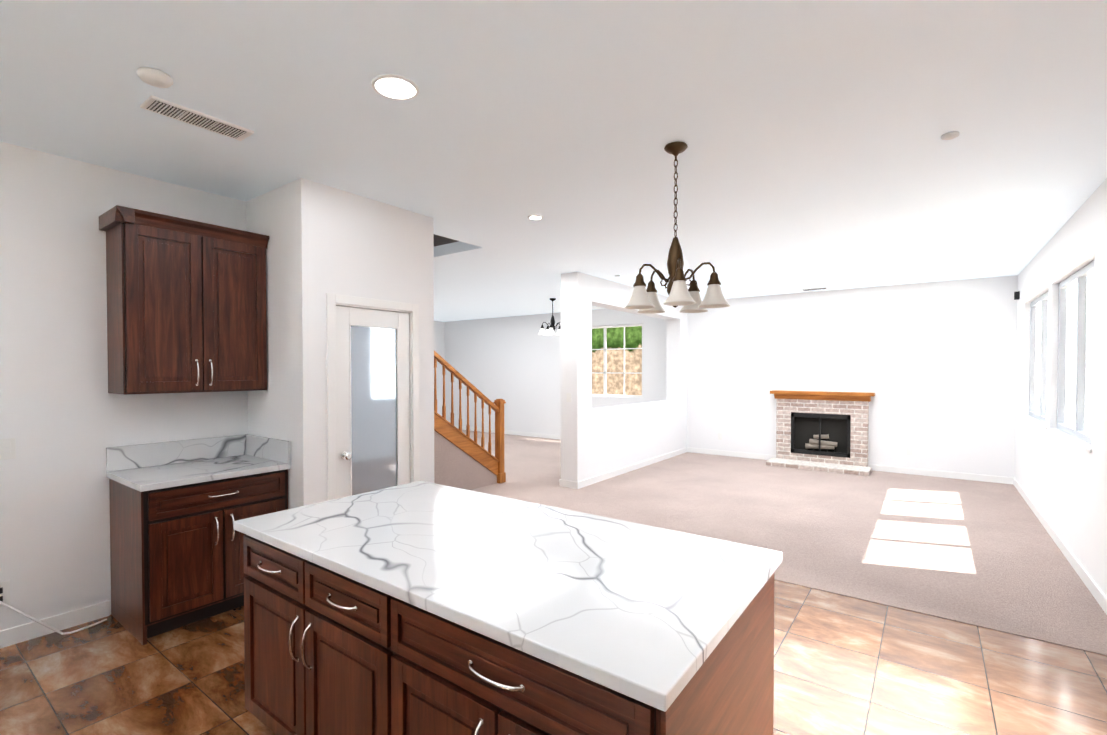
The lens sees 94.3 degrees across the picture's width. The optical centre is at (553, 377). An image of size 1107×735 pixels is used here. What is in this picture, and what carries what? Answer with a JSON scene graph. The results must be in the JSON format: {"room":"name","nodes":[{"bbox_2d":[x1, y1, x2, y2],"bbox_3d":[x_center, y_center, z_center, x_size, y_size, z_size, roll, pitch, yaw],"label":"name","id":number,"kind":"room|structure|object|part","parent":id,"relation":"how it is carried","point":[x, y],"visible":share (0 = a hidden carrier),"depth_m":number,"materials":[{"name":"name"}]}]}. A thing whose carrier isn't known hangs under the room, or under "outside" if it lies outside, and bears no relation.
{"room":"kitchen","nodes":[
{"label":"kitchen","id":0,"kind":"room"},
{"bbox_2d":[0,141,247,630],"bbox_3d":[-3.383,0.102,2.650,0.150,2.850,5.560,1,1,36],"label":"wall","id":1,"kind":"structure","parent":0,"point":[67,419],"depth_m":3.10,"materials":[{"name":"white paint"}]},
{"bbox_2d":[0,580,106,634],"bbox_3d":[-2.955,1.335,3.018,0.125,0.368,0.497,1,1,36],"label":"cable","id":2,"kind":"object","parent":1,"relation":"attached to","point":[34,619],"depth_m":2.92,"materials":[{"name":"white plastic"}]},
{"bbox_3d":[-3.123,1.223,2.886,0.009,0.140,0.090,1,1,36],"label":"electrical outlet","id":3,"kind":"part","parent":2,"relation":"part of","materials":[{"name":"white plastic"}]},
{"bbox_2d":[0,600,109,647],"bbox_3d":[-3.901,1.493,1.831,0.014,0.095,3.590,1,1,36],"label":"baseboard","id":4,"kind":"structure","parent":1,"relation":"attached to","point":[29,631],"depth_m":3.07,"materials":[{"name":"white wood"}]},
{"bbox_2d":[99,205,268,394],"bbox_3d":[-2.446,-0.461,3.461,0.378,1.110,0.859,1,1,36],"label":"upper cabinet","id":5,"kind":"object","parent":1,"relation":"attached to","point":[186,305],"visible":1,"depth_m":3.29,"materials":[{"name":"brown wood"}]},
{"bbox_2d":[246,183,293,508],"bbox_3d":[-2.034,0.084,3.774,0.690,2.850,0.110,1,1,36],"label":"wall","id":6,"kind":"structure","parent":0,"point":[268,214],"depth_m":3.65,"materials":[{"name":"white paint"}]},
{"bbox_2d":[290,178,433,507],"bbox_3d":[-1.393,0.081,3.936,0.110,2.850,1.130,1,1,36],"label":"wall","id":7,"kind":"structure","parent":0,"point":[323,240],"depth_m":3.62,"materials":[{"name":"white paint"}]},
{"bbox_2d":[326,293,419,500],"bbox_3d":[-1.388,0.455,3.938,0.124,2.102,0.794,1,1,36],"label":"door frame","id":8,"kind":"structure","parent":7,"relation":"attached to","point":[333,301],"depth_m":3.76,"materials":[{"name":"white wood"}]},
{"bbox_2d":[336,306,409,498],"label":"pantry door","id":9,"kind":"structure","parent":7,"relation":"in","point":[372,399],"depth_m":3.90,"materials":[{"name":"white wood"}]},
{"bbox_2d":[434,321,444,415],"bbox_3d":[-5.361,-0.025,10.556,0.150,2.850,8.050,1,1,36],"label":"wall","id":10,"kind":"structure","parent":0,"point":[439,337],"depth_m":13.60,"materials":[{"name":"white paint"}]},
{"bbox_2d":[434,234,457,246],"bbox_3d":[-2.251,-2.547,5.040,2.250,2.130,2.520,1,1,36],"label":"ceiling","id":11,"kind":"structure","parent":0,"point":[439,240],"depth_m":5.77,"materials":[{"name":"grey paint"}]},
{"bbox_2d":[0,580,1106,734],"bbox_3d":[-0.955,1.576,1.501,5.450,0.060,6.850,1,1,36],"label":"floor","id":12,"kind":"structure","parent":0,"point":[845,665],"depth_m":2.60,"materials":[{"name":"brown tile"}]},
{"bbox_2d":[106,434,290,644],"bbox_3d":[-2.322,0.978,3.404,0.674,1.075,0.840,1,1,36],"label":"base cabinet","id":13,"kind":"object","parent":12,"relation":"on","point":[178,509],"visible":0.96,"depth_m":3.17,"materials":[{"name":"brown wood"}]},
{"bbox_2d":[234,529,774,734],"bbox_3d":[-0.285,1.095,1.989,1.922,0.885,0.978,1,1,36],"label":"kitchen island","id":14,"kind":"object","parent":12,"relation":"on","point":[420,608],"depth_m":1.57,"materials":[{"name":"brown wood"}]},
{"bbox_2d":[234,481,781,716],"bbox_3d":[-0.277,0.634,2.012,1.980,0.037,1.000,1,1,36],"label":"island countertop","id":15,"kind":"structure","parent":14,"relation":"on","point":[641,609],"depth_m":1.65,"materials":[{"name":"white stone"}]},
{"bbox_2d":[0,0,1106,321],"bbox_3d":[-1.869,-1.429,5.510,11.730,0.120,12.300,1,1,36],"label":"ceiling","id":16,"kind":"structure","parent":0,"point":[818,152],"depth_m":2.65,"materials":[{"name":"white paint"}]},
{"bbox_2d":[136,67,173,87],"bbox_3d":[-1.731,-1.298,2.231,0.128,0.035,0.128,1,1,36],"label":"smoke detector","id":17,"kind":"object","parent":16,"relation":"attached to","point":[154,77],"visible":0.98,"depth_m":2.20,"materials":[{"name":"white plastic"}]},
{"bbox_2d":[140,95,253,140],"bbox_3d":[-1.805,-1.314,2.620,0.160,0.016,0.450,1,1,36],"label":"ceiling vent","id":18,"kind":"object","parent":16,"relation":"in","point":[160,106],"visible":0.98,"depth_m":2.59,"materials":[{"name":"white metal"}]},
{"bbox_2d":[371,74,418,99],"bbox_3d":[-0.716,-1.314,2.328,0.208,0.008,0.208,1,1,36],"label":"recessed light","id":19,"kind":"object","parent":16,"relation":"in","point":[394,87],"visible":1,"depth_m":2.32,"materials":[{"name":"white"}]},
{"bbox_2d":[528,215,542,219],"bbox_3d":[-0.152,-1.346,4.309,0.132,0.008,0.132,1,1,36],"label":"recessed light","id":20,"kind":"object","parent":16,"relation":"in","point":[535,217],"visible":1,"depth_m":4.31,"materials":[{"name":"white"}]},
{"bbox_2d":[538,298,560,335],"bbox_3d":[-0.002,-1.103,9.245,0.513,0.648,0.510,1,1,36],"label":"chandelier","id":21,"kind":"object","parent":16,"relation":"hanging from","point":[550,331],"visible":0.88,"depth_m":9.21,"materials":[{"name":"white glass"}]},
{"bbox_2d":[625,141,729,313],"bbox_3d":[0.715,-0.863,2.949,0.578,0.927,0.574,1,1,36],"label":"chandelier","id":22,"kind":"object","parent":16,"relation":"hanging from","point":[643,300],"visible":0.98,"depth_m":2.90,"materials":[{"name":"white glass"}]},
{"bbox_2d":[801,287,827,290],"bbox_3d":[4.138,-1.405,8.129,0.360,0.012,0.140,1,1,36],"label":"ceiling vent","id":23,"kind":"object","parent":16,"relation":"in","point":[814,289],"visible":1,"depth_m":8.12,"materials":[{"name":"white metal"}]},
{"bbox_2d":[941,131,959,139],"bbox_3d":[2.160,-1.315,2.794,0.080,0.019,0.080,1,1,36],"label":"ceiling sensor","id":24,"kind":"object","parent":16,"relation":"attached to","point":[950,135],"visible":1,"depth_m":2.77,"materials":[{"name":"white plastic"}]},
{"bbox_2d":[561,272,686,481],"bbox_3d":[1.317,0.011,8.310,0.270,2.850,3.750,1,1,36],"label":"wall","id":25,"kind":"structure","parent":0,"point":[598,441],"depth_m":7.31,"materials":[{"name":"white paint"}]},
{"bbox_2d":[559,479,575,486],"bbox_3d":[1.190,1.387,8.398,0.014,0.095,3.734,1,1,36],"label":"baseboard","id":26,"kind":"structure","parent":25,"relation":"attached to","point":[561,482],"depth_m":6.84,"materials":[{"name":"white wood"}]},
{"bbox_2d":[576,447,687,488],"bbox_3d":[1.419,1.390,8.230,0.014,0.095,3.734,1,1,36],"label":"baseboard","id":27,"kind":"structure","parent":25,"relation":"attached to","point":[595,479],"depth_m":7.81,"materials":[{"name":"white wood"}]},
{"bbox_2d":[445,275,1017,477],"bbox_3d":[1.672,-0.024,10.470,11.580,2.850,0.150,1,1,36],"label":"wall","id":28,"kind":"structure","parent":0,"point":[936,361],"depth_m":8.36,"materials":[{"name":"white paint"}]},
{"bbox_2d":[454,425,560,438],"bbox_3d":[-0.289,1.332,11.834,6.470,0.095,0.014,1,1,36],"label":"baseboard","id":29,"kind":"structure","parent":28,"relation":"attached to","point":[550,436],"depth_m":12.17,"materials":[{"name":"white wood"}]},
{"bbox_2d":[592,324,642,397],"bbox_3d":[1.095,-0.356,10.895,1.834,1.494,0.060,1,1,36],"label":"room window","id":30,"kind":"structure","parent":28,"relation":"in","point":[605,349],"depth_m":10.72,"materials":[{"name":"white"}]},
{"bbox_2d":[688,447,1011,483],"bbox_3d":[4.398,1.387,8.384,4.630,0.095,0.014,1,1,36],"label":"baseboard","id":31,"kind":"structure","parent":28,"relation":"attached to","point":[945,474],"depth_m":7.69,"materials":[{"name":"white wood"}]},
{"bbox_2d":[462,430,1106,655],"bbox_3d":[-0.653,1.482,7.207,11.730,0.064,8.200,1,1,36],"label":"floor carpet","id":32,"kind":"object","parent":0,"point":[988,555],"depth_m":5.15,"materials":[{"name":"beige carpet"}]},
{"bbox_2d":[434,351,505,489],"bbox_3d":[-2.100,-0.157,6.043,1.050,3.252,3.432,1,1,36],"label":"staircase","id":33,"kind":"structure","parent":32,"relation":"on","point":[462,460],"depth_m":6.57,"materials":[{"name":"wood"}]},
{"bbox_2d":[766,390,874,475],"bbox_3d":[4.214,0.831,8.167,1.490,1.215,0.560,1,1,36],"label":"fireplace","id":34,"kind":"object","parent":32,"relation":"on","point":[825,431],"visible":1,"depth_m":8.25,"materials":[{"name":"brick"}]},
{"bbox_2d":[1015,178,1106,596],"bbox_3d":[2.794,0.111,2.102,0.150,2.850,12.300,1,1,36],"label":"wall","id":35,"kind":"structure","parent":0,"point":[1062,482],"depth_m":4.38,"materials":[{"name":"white paint"}]},
{"bbox_2d":[1014,291,1019,299],"bbox_3d":[6.142,-1.090,6.801,0.048,0.100,0.070,1,1,36],"label":"sensor","id":36,"kind":"object","parent":35,"relation":"attached to","point":[1016,295],"visible":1,"depth_m":6.78,"materials":[{"name":"black plastic"}]},
{"bbox_2d":[1029,291,1048,423],"bbox_3d":[5.448,-0.222,5.694,0.060,1.394,1.614,1,1,36],"label":"window","id":37,"kind":"structure","parent":35,"relation":"in","point":[1043,302],"depth_m":5.72,"materials":[{"name":"grey"}]},
{"bbox_2d":[1022,260,1094,451],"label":"window","id":38,"kind":"structure","parent":35,"relation":"in","point":[1080,279],"depth_m":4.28,"materials":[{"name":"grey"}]},
{"bbox_2d":[1012,478,1106,614],"bbox_3d":[4.018,1.459,3.924,0.014,0.095,7.650,1,1,36],"label":"baseboard","id":39,"kind":"structure","parent":35,"relation":"attached to","point":[1097,593],"depth_m":4.19,"materials":[{"name":"white wood"}]},
{"label":"outside","id":40,"kind":"structure","parent":0,"visible":0},
{"bbox_3d":[-1.013,1.644,6.916,50.000,0.230,50.000,1,1,36],"label":"ground","id":41,"kind":"structure","parent":40,"visible":0},
{"bbox_2d":[592,326,641,394],"bbox_3d":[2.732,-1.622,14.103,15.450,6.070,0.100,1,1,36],"label":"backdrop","id":42,"kind":"object","parent":41,"relation":"on","point":[633,357],"depth_m":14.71,"materials":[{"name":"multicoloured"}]}
]}

